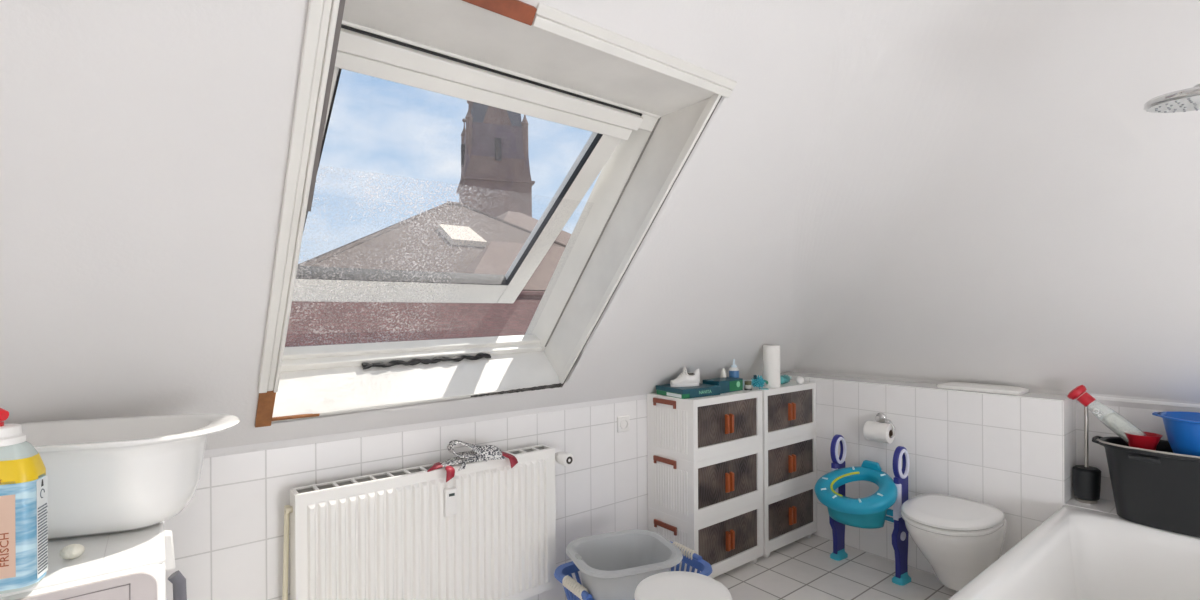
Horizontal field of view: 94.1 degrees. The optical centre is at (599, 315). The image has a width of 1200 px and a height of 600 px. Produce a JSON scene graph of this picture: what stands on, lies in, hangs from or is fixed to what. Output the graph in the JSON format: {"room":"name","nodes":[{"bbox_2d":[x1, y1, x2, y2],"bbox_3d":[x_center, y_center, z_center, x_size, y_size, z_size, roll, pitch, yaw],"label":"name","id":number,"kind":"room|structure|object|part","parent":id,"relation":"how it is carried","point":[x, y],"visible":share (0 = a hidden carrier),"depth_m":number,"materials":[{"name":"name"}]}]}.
{"room":"bathroom","nodes":[
{"label":"bathroom","id":0,"kind":"room"},
{"bbox_2d":[164,394,647,599],"bbox_3d":[-1.087,0.905,1.979,6.145,0.905,0.120,0,0,-38],"label":"wall","id":1,"kind":"structure","parent":0,"point":[228,540],"depth_m":2.07,"materials":[{"name":"tile"}]},
{"bbox_2d":[282,444,573,599],"bbox_3d":[-0.598,0.957,2.160,1.097,0.754,0.200,0,0,-38],"label":"radiator","id":2,"kind":"object","parent":1,"relation":"attached to","point":[487,532],"visible":0.94,"depth_m":2.08,"materials":[{"name":"white metal"}]},
{"bbox_3d":[-1.011,0.888,1.845,0.006,0.607,0.095,0,0,-38],"label":"panel","id":3,"kind":"part","parent":2,"relation":"part of","materials":[{"name":"white metal"}]},
{"bbox_3d":[-0.623,0.888,2.163,1.006,0.603,0.072,0,0,-38],"label":"panel","id":4,"kind":"part","parent":2,"relation":"part of","materials":[{"name":"grey metal"}]},
{"bbox_2d":[291,444,553,495],"bbox_3d":[-0.620,0.584,2.156,1.000,0.008,0.092,0,0,-38],"label":"grille","id":5,"kind":"object","parent":2,"relation":"attached to","point":[344,486],"depth_m":2.04,"materials":[{"name":"white metal"}]},
{"bbox_2d":[427,440,517,481],"bbox_3d":[-0.509,0.555,2.191,0.370,0.130,0.109,0,0,-38],"label":"strap","id":6,"kind":"object","parent":2,"relation":"hanging from","point":[486,452],"visible":1,"depth_m":2.19,"materials":[{"name":"fabric"}]},
{"bbox_3d":[-0.224,0.883,2.468,0.006,0.607,0.095,0,0,-38],"label":"panel","id":7,"kind":"part","parent":2,"relation":"part of","materials":[{"name":"white metal"}]},
{"bbox_3d":[-0.160,0.624,2.441,0.058,0.058,0.090,0,0,-38],"label":"thermostat knob","id":8,"kind":"part","parent":2,"relation":"part of","materials":[{"name":"white plastic"}]},
{"bbox_2d":[617,415,629,432],"bbox_3d":[0.120,0.554,2.852,0.080,0.080,0.014,0,0,-38],"label":"wall socket","id":9,"kind":"object","parent":1,"relation":"attached to","point":[622,421],"visible":1,"depth_m":2.85,"materials":[{"name":"white plastic"}]},
{"bbox_2d":[780,372,1068,400],"bbox_3d":[1.660,0.380,3.120,0.218,0.005,1.507,0,0,-38],"label":"trim","id":10,"kind":"structure","parent":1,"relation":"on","point":[1044,396],"depth_m":3.05,"materials":[{"name":"white tile"}]},
{"bbox_2d":[937,382,1028,394],"bbox_3d":[1.915,0.360,2.804,0.156,0.030,0.356,0,0,-38],"label":"ledge cover","id":11,"kind":"object","parent":10,"relation":"on","point":[990,388],"visible":1,"depth_m":2.75,"materials":[{"name":"white plastic"}]},
{"bbox_2d":[0,0,1199,449],"bbox_3d":[0.578,-0.394,-0.133,5.945,1.620,5.270,0,0,-38],"label":"ceiling","id":12,"kind":"structure","parent":0,"point":[919,191],"depth_m":1.87,"materials":[{"name":"white paint"}]},
{"bbox_2d":[255,0,736,427],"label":"window","id":13,"kind":"structure","parent":12,"relation":"attached to","point":[640,119],"depth_m":1.88,"materials":[{"name":"white paint"}]},
{"bbox_2d":[362,353,490,369],"bbox_3d":[-0.685,0.183,2.263,0.530,0.039,0.030,0,0,-37],"label":"strip","id":14,"kind":"object","parent":13,"relation":"on","point":[415,361],"visible":1,"depth_m":2.24,"materials":[{"name":"black rubber"}]},
{"bbox_3d":[-0.560,-0.385,2.054,1.007,0.656,0.873,0,0,-38],"label":"sash","id":15,"kind":"part","parent":13,"relation":"part of","materials":[{"name":"white paint"}]},
{"bbox_3d":[-0.504,-0.289,2.004,1.202,1.036,0.942,0,0,-38],"label":"frame","id":16,"kind":"part","parent":13,"relation":"part of","materials":[{"name":"white paint"}]},
{"bbox_3d":[-0.238,-0.662,1.688,1.080,0.092,0.107,0,0,-38],"label":"head rail","id":17,"kind":"part","parent":13,"relation":"part of","materials":[{"name":"white paint"}]},
{"bbox_2d":[1144,84,1199,112],"bbox_3d":[1.466,-0.077,1.196,0.438,1.017,0.202,0,0,28],"label":"shower head","id":18,"kind":"object","parent":12,"relation":"attached to","point":[1184,100],"visible":1,"depth_m":1.26},
{"bbox_2d":[713,535,957,599],"bbox_3d":[0.603,1.386,-0.110,6.195,0.080,5.490,0,0,-38],"label":"floor","id":19,"kind":"structure","parent":0,"point":[801,569],"depth_m":2.84,"materials":[{"name":"tile"}]},
{"bbox_2d":[0,521,186,599],"bbox_3d":[-1.277,0.930,1.190,0.646,0.857,0.624,0,0,-38],"label":"washing machine","id":20,"kind":"object","parent":19,"relation":"on","point":[133,564],"visible":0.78,"depth_m":1.13,"materials":[{"name":"white"}]},
{"bbox_2d":[0,408,47,593],"bbox_3d":[-1.130,0.333,1.008,0.188,0.333,0.071,0,0,-24],"label":"detergent bottle","id":21,"kind":"object","parent":20,"relation":"on","point":[23,478],"visible":1,"depth_m":1.01,"materials":[{"name":"multicoloured"}]},
{"bbox_3d":[-1.108,0.185,1.019,0.045,0.038,0.036,0,0,-24],"label":"spout","id":22,"kind":"part","parent":21,"relation":"part of","materials":[{"name":"red plastic"}]},
{"bbox_2d":[38,503,47,573],"bbox_3d":[-1.045,0.417,1.048,0.001,0.122,0.035,0,0,-24],"label":"print","id":23,"kind":"object","parent":21,"relation":"attached to","point":[45,503],"depth_m":1.05},
{"bbox_2d":[59,544,84,558],"bbox_3d":[-1.085,0.485,1.148,0.038,0.027,0.032,0,0,-38],"label":"soap","id":24,"kind":"object","parent":20,"relation":"on","point":[72,551],"visible":1,"depth_m":1.14,"materials":[{"name":"beige"}]},
{"bbox_3d":[-1.124,0.911,0.957,0.577,0.792,0.008,0,0,-38],"label":"panel","id":25,"kind":"part","parent":20,"relation":"part of","materials":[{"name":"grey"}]},
{"bbox_2d":[13,414,239,538],"bbox_3d":[-1.225,0.384,1.305,0.652,0.232,0.358,0,0,-18],"label":"bathtub","id":26,"kind":"object","parent":20,"relation":"on","point":[120,474],"visible":0.88,"depth_m":1.25,"materials":[{"name":"white plastic"}]},
{"bbox_2d":[554,541,711,599],"bbox_3d":[0.143,1.199,2.365,0.625,0.300,0.430,0,0,-34],"label":"laundry basket","id":27,"kind":"object","parent":19,"relation":"on","point":[574,590],"visible":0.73,"depth_m":2.39,"materials":[{"name":"blue plastic"}]},
{"bbox_3d":[-0.098,1.073,2.201,0.028,0.028,0.200,0,0,-34],"label":"handle","id":28,"kind":"part","parent":27,"relation":"part of","materials":[{"name":"white plastic"}]},
{"bbox_2d":[566,529,682,599],"bbox_3d":[0.095,1.023,2.232,0.428,0.182,0.376,0,0,-21],"label":"basin","id":29,"kind":"object","parent":27,"relation":"in","point":[611,565],"visible":0.84,"depth_m":2.30,"materials":[{"name":"grey plastic"}]},
{"bbox_3d":[0.383,1.069,2.530,0.028,0.028,0.200,0,0,-34],"label":"handle","id":30,"kind":"part","parent":27,"relation":"part of","materials":[{"name":"white plastic"}]},
{"bbox_2d":[634,571,731,599],"bbox_3d":[0.271,1.123,1.819,0.316,0.453,0.316,0,0,42],"label":"stool","id":31,"kind":"object","parent":19,"relation":"on","point":[670,585],"visible":1,"depth_m":1.84,"materials":[{"name":"white plastic"}]},
{"bbox_2d":[647,388,762,577],"bbox_3d":[0.569,0.879,2.994,0.570,0.934,0.338,0,0,-38],"label":"storage cabinet","id":32,"kind":"object","parent":19,"relation":"on","point":[705,454],"visible":0.93,"depth_m":2.85,"materials":[{"name":"white plastic"}]},
{"bbox_3d":[0.327,0.447,2.847,0.012,0.040,0.156,0,0,-38],"label":"carry handle","id":33,"kind":"part","parent":32,"relation":"part of","materials":[{"name":"brown plastic"}]},
{"bbox_3d":[0.329,0.747,2.847,0.012,0.040,0.156,0,0,-38],"label":"carry handle","id":34,"kind":"part","parent":32,"relation":"part of","materials":[{"name":"brown plastic"}]},
{"bbox_3d":[0.332,1.079,2.847,0.012,0.040,0.156,0,0,-38],"label":"carry handle","id":35,"kind":"part","parent":32,"relation":"part of","materials":[{"name":"brown plastic"}]},
{"bbox_2d":[656,383,719,398],"bbox_3d":[0.458,0.390,2.911,0.256,0.047,0.218,0,0,-32],"label":"flat box","id":36,"kind":"object","parent":32,"relation":"on","point":[703,390],"visible":0.95,"depth_m":2.83,"materials":[{"name":"green cardboard"}]},
{"bbox_2d":[670,367,699,386],"bbox_3d":[0.442,0.316,2.900,0.160,0.099,0.068,0,0,-14],"label":"shoe","id":37,"kind":"object","parent":36,"relation":"on","point":[686,379],"visible":1,"depth_m":2.88,"materials":[{"name":"white leather"}]},
{"bbox_3d":[0.458,0.378,2.912,0.256,0.023,0.216,0,0,-32],"label":"lid","id":38,"kind":"part","parent":36,"relation":"part of","materials":[{"name":"teal cardboard"}]},
{"bbox_2d":[690,386,719,397],"bbox_3d":[0.534,0.389,2.832,0.207,0.043,0.002,0,0,-32],"label":"print","id":39,"kind":"object","parent":36,"relation":"on","point":[694,393],"depth_m":2.83},
{"bbox_3d":[0.563,0.547,2.805,0.238,0.202,0.008,0,0,-38],"label":"door","id":40,"kind":"part","parent":32,"relation":"part of","materials":[{"name":"brown plastic"}]},
{"bbox_3d":[0.565,0.848,2.805,0.238,0.202,0.008,0,0,-38],"label":"door","id":41,"kind":"part","parent":32,"relation":"part of","materials":[{"name":"brown plastic"}]},
{"bbox_3d":[0.567,1.147,2.805,0.238,0.202,0.008,0,0,-38],"label":"door","id":42,"kind":"part","parent":32,"relation":"part of","materials":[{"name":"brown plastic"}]},
{"bbox_2d":[703,377,742,393],"bbox_3d":[0.668,0.379,3.033,0.210,0.066,0.113,0,0,-40],"label":"box","id":43,"kind":"object","parent":32,"relation":"on","point":[727,384],"visible":0.84,"depth_m":2.99,"materials":[{"name":"teal cardboard"}]},
{"bbox_2d":[720,368,726,377],"bbox_3d":[0.693,0.354,3.130,0.052,0.115,0.052,0,0,-38],"label":"bottle","id":44,"kind":"object","parent":43,"relation":"on","point":[723,372],"visible":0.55,"depth_m":3.12,"materials":[{"name":"white plastic"}]},
{"bbox_2d":[729,359,738,377],"bbox_3d":[0.755,0.329,3.148,0.056,0.164,0.056,0,0,-38],"label":"dropper bottle","id":45,"kind":"object","parent":43,"relation":"on","point":[733,371],"visible":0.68,"depth_m":3.13,"materials":[{"name":"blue plastic"}]},
{"bbox_2d":[729,367,738,370],"bbox_3d":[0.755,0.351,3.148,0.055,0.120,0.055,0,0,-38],"label":"label","id":46,"kind":"object","parent":45,"relation":"on","point":[731,368],"depth_m":3.13,"materials":[{"name":"white plastic"}]},
{"bbox_2d":[730,380,742,390],"bbox_3d":[0.736,0.379,3.019,0.115,0.052,0.001,0,0,-40],"label":"print","id":47,"kind":"object","parent":43,"relation":"attached to","point":[735,385],"depth_m":3.02,"materials":[{"name":"green"}]},
{"bbox_3d":[0.652,0.558,2.859,0.018,0.101,0.020,0,0,-38],"label":"door handle","id":48,"kind":"part","parent":32,"relation":"part of","materials":[{"name":"brown"}]},
{"bbox_3d":[0.654,0.858,2.859,0.018,0.101,0.020,0,0,-38],"label":"door handle","id":49,"kind":"part","parent":32,"relation":"part of","materials":[{"name":"brown"}]},
{"bbox_3d":[0.656,1.158,2.859,0.018,0.101,0.020,0,0,-38],"label":"door handle","id":50,"kind":"part","parent":32,"relation":"part of","materials":[{"name":"brown wood"}]},
{"bbox_3d":[0.679,0.558,2.880,0.018,0.101,0.020,0,0,-38],"label":"door handle","id":51,"kind":"part","parent":32,"relation":"part of","materials":[{"name":"brown"}]},
{"bbox_3d":[0.681,0.858,2.880,0.018,0.101,0.020,0,0,-38],"label":"door handle","id":52,"kind":"part","parent":32,"relation":"part of","materials":[{"name":"brown"}]},
{"bbox_3d":[0.683,1.158,2.880,0.018,0.101,0.020,0,0,-38],"label":"door handle","id":53,"kind":"part","parent":32,"relation":"part of","materials":[{"name":"brown"}]},
{"bbox_3d":[0.751,0.546,2.955,0.238,0.202,0.008,0,0,-38],"label":"door","id":54,"kind":"part","parent":32,"relation":"part of","materials":[{"name":"brown plastic"}]},
{"bbox_3d":[0.753,0.846,2.955,0.238,0.202,0.008,0,0,-38],"label":"door","id":55,"kind":"part","parent":32,"relation":"part of","materials":[{"name":"brown plastic"}]},
{"bbox_3d":[0.755,1.146,2.955,0.238,0.202,0.008,0,0,-38],"label":"door","id":56,"kind":"part","parent":32,"relation":"part of","materials":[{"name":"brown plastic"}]},
{"bbox_2d":[744,381,751,389],"bbox_3d":[0.815,0.386,3.074,0.043,0.050,0.042,0,0,-38],"label":"jar","id":57,"kind":"object","parent":32,"relation":"on","point":[747,386],"visible":1,"depth_m":3.06,"materials":[{"name":"grey"}]},
{"bbox_2d":[752,380,816,557],"bbox_3d":[1.009,0.876,3.342,0.525,0.934,0.338,0,0,-38],"label":"storage cabinet","id":58,"kind":"object","parent":19,"relation":"on","point":[788,410],"visible":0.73,"depth_m":3.20,"materials":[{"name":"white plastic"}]},
{"bbox_2d":[763,345,780,387],"bbox_3d":[0.986,0.290,3.210,0.096,0.238,0.096,0,0,-38],"label":"paper roll","id":59,"kind":"object","parent":58,"relation":"on","point":[771,353],"visible":0.99,"depth_m":3.17,"materials":[{"name":"white paper"}]},
{"bbox_3d":[1.008,0.545,3.158,0.230,0.202,0.008,0,0,-38],"label":"door","id":60,"kind":"part","parent":58,"relation":"part of","materials":[{"name":"brown plastic"}]},
{"bbox_3d":[1.010,0.845,3.158,0.230,0.202,0.008,0,0,-38],"label":"door","id":61,"kind":"part","parent":58,"relation":"part of","materials":[{"name":"brown plastic"}]},
{"bbox_3d":[1.012,1.145,3.158,0.230,0.202,0.008,0,0,-38],"label":"door","id":62,"kind":"part","parent":58,"relation":"part of","materials":[{"name":"brown plastic"}]},
{"bbox_2d":[780,375,791,383],"bbox_3d":[1.112,0.382,3.353,0.053,0.053,0.165,0,0,40],"label":"brush","id":63,"kind":"object","parent":58,"relation":"on","point":[783,378],"visible":0.85,"depth_m":3.31,"materials":[{"name":"teal plastic"}]},
{"bbox_3d":[1.094,0.555,3.209,0.018,0.101,0.020,0,0,-38],"label":"door handle","id":64,"kind":"part","parent":58,"relation":"part of","materials":[{"name":"brown plastic"}]},
{"bbox_3d":[1.096,0.855,3.209,0.018,0.101,0.020,0,0,-38],"label":"door handle","id":65,"kind":"part","parent":58,"relation":"part of","materials":[{"name":"brown"}]},
{"bbox_3d":[1.098,1.155,3.209,0.018,0.101,0.020,0,0,-38],"label":"door handle","id":66,"kind":"part","parent":58,"relation":"part of","materials":[{"name":"brown"}]},
{"bbox_3d":[1.121,0.555,3.230,0.018,0.101,0.020,0,0,-38],"label":"door handle","id":67,"kind":"part","parent":58,"relation":"part of","materials":[{"name":"brown"}]},
{"bbox_3d":[1.123,0.855,3.230,0.018,0.101,0.020,0,0,-38],"label":"door handle","id":68,"kind":"part","parent":58,"relation":"part of","materials":[{"name":"brown wood"}]},
{"bbox_3d":[1.125,1.155,3.230,0.018,0.101,0.020,0,0,-38],"label":"door handle","id":69,"kind":"part","parent":58,"relation":"part of","materials":[{"name":"brown"}]},
{"bbox_2d":[796,377,803,383],"bbox_3d":[1.186,0.386,3.313,0.047,0.043,0.047,0,0,-38],"label":"ball","id":70,"kind":"object","parent":58,"relation":"on","point":[799,380],"visible":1,"depth_m":3.30,"materials":[{"name":"white"}]},
{"bbox_3d":[1.190,0.543,3.302,0.230,0.202,0.008,0,0,-38],"label":"door","id":71,"kind":"part","parent":58,"relation":"part of","materials":[{"name":"brown plastic"}]},
{"bbox_3d":[1.192,0.843,3.302,0.230,0.202,0.008,0,0,-38],"label":"door","id":72,"kind":"part","parent":58,"relation":"part of","materials":[{"name":"brown plastic"}]},
{"bbox_3d":[1.194,1.143,3.302,0.230,0.202,0.008,0,0,-38],"label":"door","id":73,"kind":"part","parent":58,"relation":"part of","materials":[{"name":"brown plastic"}]},
{"bbox_3d":[0.908,0.407,3.093,0.052,0.006,0.052,0,0,-38],"label":"soap dish","id":74,"kind":"object","parent":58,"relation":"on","visible":0},
{"bbox_2d":[751,375,767,388],"bbox_3d":[0.903,0.369,3.135,0.130,0.077,0.081,0,0,-38],"label":"sponge","id":75,"kind":"object","parent":74,"relation":"on","point":[756,381],"visible":0.99,"depth_m":3.10,"materials":[{"name":"teal plastic"}]},
{"bbox_2d":[814,434,910,585],"bbox_3d":[1.318,1.001,2.881,0.372,0.680,0.414,0,0,-34],"label":"seat","id":76,"kind":"object","parent":19,"relation":"on","point":[870,512],"visible":1,"depth_m":2.81,"materials":[{"name":"blue plastic"}]},
{"bbox_3d":[1.318,0.991,3.095,0.130,0.660,0.026,0,0,-34],"label":"rail","id":77,"kind":"part","parent":76,"relation":"part of","materials":[{"name":"blue plastic"}]},
{"bbox_3d":[1.512,0.990,2.812,0.130,0.660,0.026,0,0,-34],"label":"rail","id":78,"kind":"part","parent":76,"relation":"part of","materials":[{"name":"blue plastic"}]},
{"bbox_3d":[1.519,1.105,2.794,0.044,0.044,0.009,0,0,-34],"label":"joint knob","id":79,"kind":"part","parent":76,"relation":"part of","materials":[{"name":"white plastic"}]},
{"bbox_2d":[948,505,1199,599],"bbox_3d":[1.609,1.086,1.634,1.720,0.506,0.753,0,0,-38],"label":"bathtub","id":80,"kind":"object","parent":19,"relation":"on","point":[1077,553],"visible":0.98,"depth_m":2.15,"materials":[{"name":"white ceramic"}]},
{"bbox_2d":[791,377,1062,574],"bbox_3d":[1.663,0.860,3.122,0.215,0.958,1.503,0,0,-38],"label":"wall","id":81,"kind":"structure","parent":0,"point":[1005,453],"depth_m":2.82,"materials":[{"name":"tile"}]},
{"bbox_2d":[875,413,894,437],"bbox_3d":[1.540,0.601,3.049,0.066,0.128,0.158,0,0,-38],"label":"toilet roll holder","id":82,"kind":"object","parent":81,"relation":"attached to","point":[880,417],"visible":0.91,"depth_m":3.04,"materials":[{"name":"silver metal"}]},
{"bbox_2d":[863,421,894,443],"bbox_3d":[1.516,0.634,3.035,0.104,0.104,0.124,0,0,-38],"label":"toilet roll","id":83,"kind":"object","parent":82,"relation":"on","point":[873,431],"visible":0.94,"depth_m":3.00,"materials":[{"name":"white paper"}]},
{"bbox_2d":[901,494,1005,590],"bbox_3d":[1.624,1.083,2.579,0.522,0.393,0.374,0,0,-38],"label":"toilet","id":84,"kind":"object","parent":81,"relation":"attached to","point":[960,538],"visible":0.91,"depth_m":2.46,"materials":[{"name":"white ceramic"}]},
{"bbox_3d":[1.599,0.927,2.561,0.462,0.019,0.374,0,0,-38],"label":"seat","id":85,"kind":"part","parent":84,"relation":"part of","materials":[{"name":"white"}]},
{"bbox_3d":[1.604,0.900,2.564,0.470,0.027,0.372,0,0,-38],"label":"lid","id":86,"kind":"part","parent":84,"relation":"part of","materials":[{"name":"white"}]},
{"bbox_2d":[1064,496,1116,514],"bbox_3d":[2.367,1.081,2.235,0.215,0.506,0.753,0,0,-38],"label":"ledge","id":87,"kind":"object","parent":81,"relation":"attached to","point":[1103,505],"depth_m":2.44,"materials":[{"name":"tile"}]},
{"bbox_2d":[1072,406,1100,503],"bbox_3d":[2.170,0.592,2.491,0.098,0.475,0.098,0,0,-38],"label":"toilet brush","id":88,"kind":"object","parent":87,"relation":"on","point":[1086,478],"visible":0.95,"depth_m":2.47,"materials":[{"name":"black plastic"}]},
{"bbox_3d":[2.170,0.557,2.491,0.015,0.405,0.015,0,0,-38],"label":"handle","id":89,"kind":"part","parent":88,"relation":"part of","materials":[{"name":"silver metal"}]},
{"bbox_2d":[1072,465,1100,500],"bbox_3d":[2.171,0.745,2.491,0.098,0.138,0.098,0,0,-38],"label":"cup","id":90,"kind":"object","parent":88,"relation":"on","point":[1086,478],"depth_m":2.46,"materials":[{"name":"black plastic"}]},
{"bbox_2d":[1092,436,1199,537],"bbox_3d":[2.362,0.672,2.104,0.318,0.310,0.767,0,0,-42],"label":"tub","id":91,"kind":"object","parent":87,"relation":"on","point":[1160,488],"visible":0.91,"depth_m":2.16,"materials":[{"name":"black plastic"}]},
{"bbox_3d":[2.114,0.527,2.376,0.122,0.018,0.031,0,0,-42],"label":"handle","id":92,"kind":"part","parent":91,"relation":"part of","materials":[{"name":"black plastic"}]},
{"bbox_2d":[1125,431,1162,450],"bbox_3d":[2.233,0.526,2.299,0.120,0.078,0.120,0,0,-38],"label":"pot","id":93,"kind":"object","parent":91,"relation":"on","point":[1149,441],"visible":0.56,"depth_m":2.27,"materials":[{"name":"red plastic"}]},
{"bbox_2d":[1067,385,1143,441],"bbox_3d":[2.161,0.422,2.389,0.080,0.239,0.252,0,0,-42],"label":"spray bottle","id":94,"kind":"object","parent":93,"relation":"in","point":[1115,422],"visible":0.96,"depth_m":2.35,"materials":[{"name":"white plastic"}]},
{"bbox_3d":[2.126,0.522,2.191,0.062,0.007,0.332,0,0,-19],"label":"wire handle","id":95,"kind":"part","parent":91,"relation":"part of","materials":[{"name":"black plastic"}]},
{"bbox_2d":[1152,411,1199,455],"bbox_3d":[2.351,0.479,2.154,0.300,0.168,0.312,0,0,-38],"label":"plastic bowl","id":96,"kind":"object","parent":91,"relation":"on","point":[1182,429],"visible":0.9,"depth_m":2.15,"materials":[{"name":"blue plastic"}]},
{"bbox_2d":[1063,399,1075,505],"bbox_3d":[2.132,0.857,2.533,0.211,0.957,0.004,0,0,-38],"label":"wall","id":97,"kind":"structure","parent":0,"point":[1069,406],"depth_m":2.52,"materials":[{"name":"tile"}]},
{"bbox_2d":[1076,403,1167,500],"bbox_3d":[2.925,0.848,1.783,0.100,0.965,5.370,0,0,-38],"label":"wall","id":98,"kind":"structure","parent":0,"point":[1143,420],"depth_m":2.52,"materials":[{"name":"tile"}]},
{"bbox_2d":[1092,396,1199,408],"bbox_3d":[3.377,0.366,1.117,0.012,0.016,3.761,0,0,-38],"label":"trim","id":99,"kind":"structure","parent":98,"relation":"attached to","point":[1095,397],"depth_m":2.40,"materials":[{"name":"white"}]},
{"label":"outside","id":100,"kind":"structure","parent":0,"visible":0},
{"bbox_2d":[298,201,571,290],"bbox_3d":[-8.619,3.708,29.512,19.712,19.400,22.000,0,0,-38],"label":"roof","id":101,"kind":"structure","parent":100,"point":[480,242],"depth_m":23.11,"materials":[{"name":"grey tile"}]},
{"bbox_2d":[437,224,486,246],"bbox_3d":[-5.986,-3.474,24.276,1.700,0.994,1.338,0,0,-38],"label":"roof light","id":102,"kind":"object","parent":101,"relation":"attached to","point":[453,235],"depth_m":23.98,"materials":[{"name":"beige"}]},
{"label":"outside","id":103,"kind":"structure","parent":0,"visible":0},
{"bbox_2d":[285,291,544,346],"bbox_3d":[-2.405,4.891,12.740,26.000,10.950,9.000,0,0,-38],"label":"house","id":104,"kind":"structure","parent":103,"point":[353,322],"depth_m":10.90,"materials":[{"name":"red brick"}]},
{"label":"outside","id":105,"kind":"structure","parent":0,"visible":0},
{"bbox_2d":[456,100,534,216],"bbox_3d":[-10.171,-6.582,53.851,6.600,40.000,6.600,0,0,-18],"label":"tower","id":106,"kind":"structure","parent":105,"point":[495,166],"depth_m":51.16,"materials":[{"name":"brown brick"}]},
{"bbox_3d":[-10.210,-12.332,53.851,6.600,0.200,6.600,0,0,-18],"label":"cornice","id":107,"kind":"part","parent":106,"relation":"part of","materials":[{"name":"red stone"}]}
]}

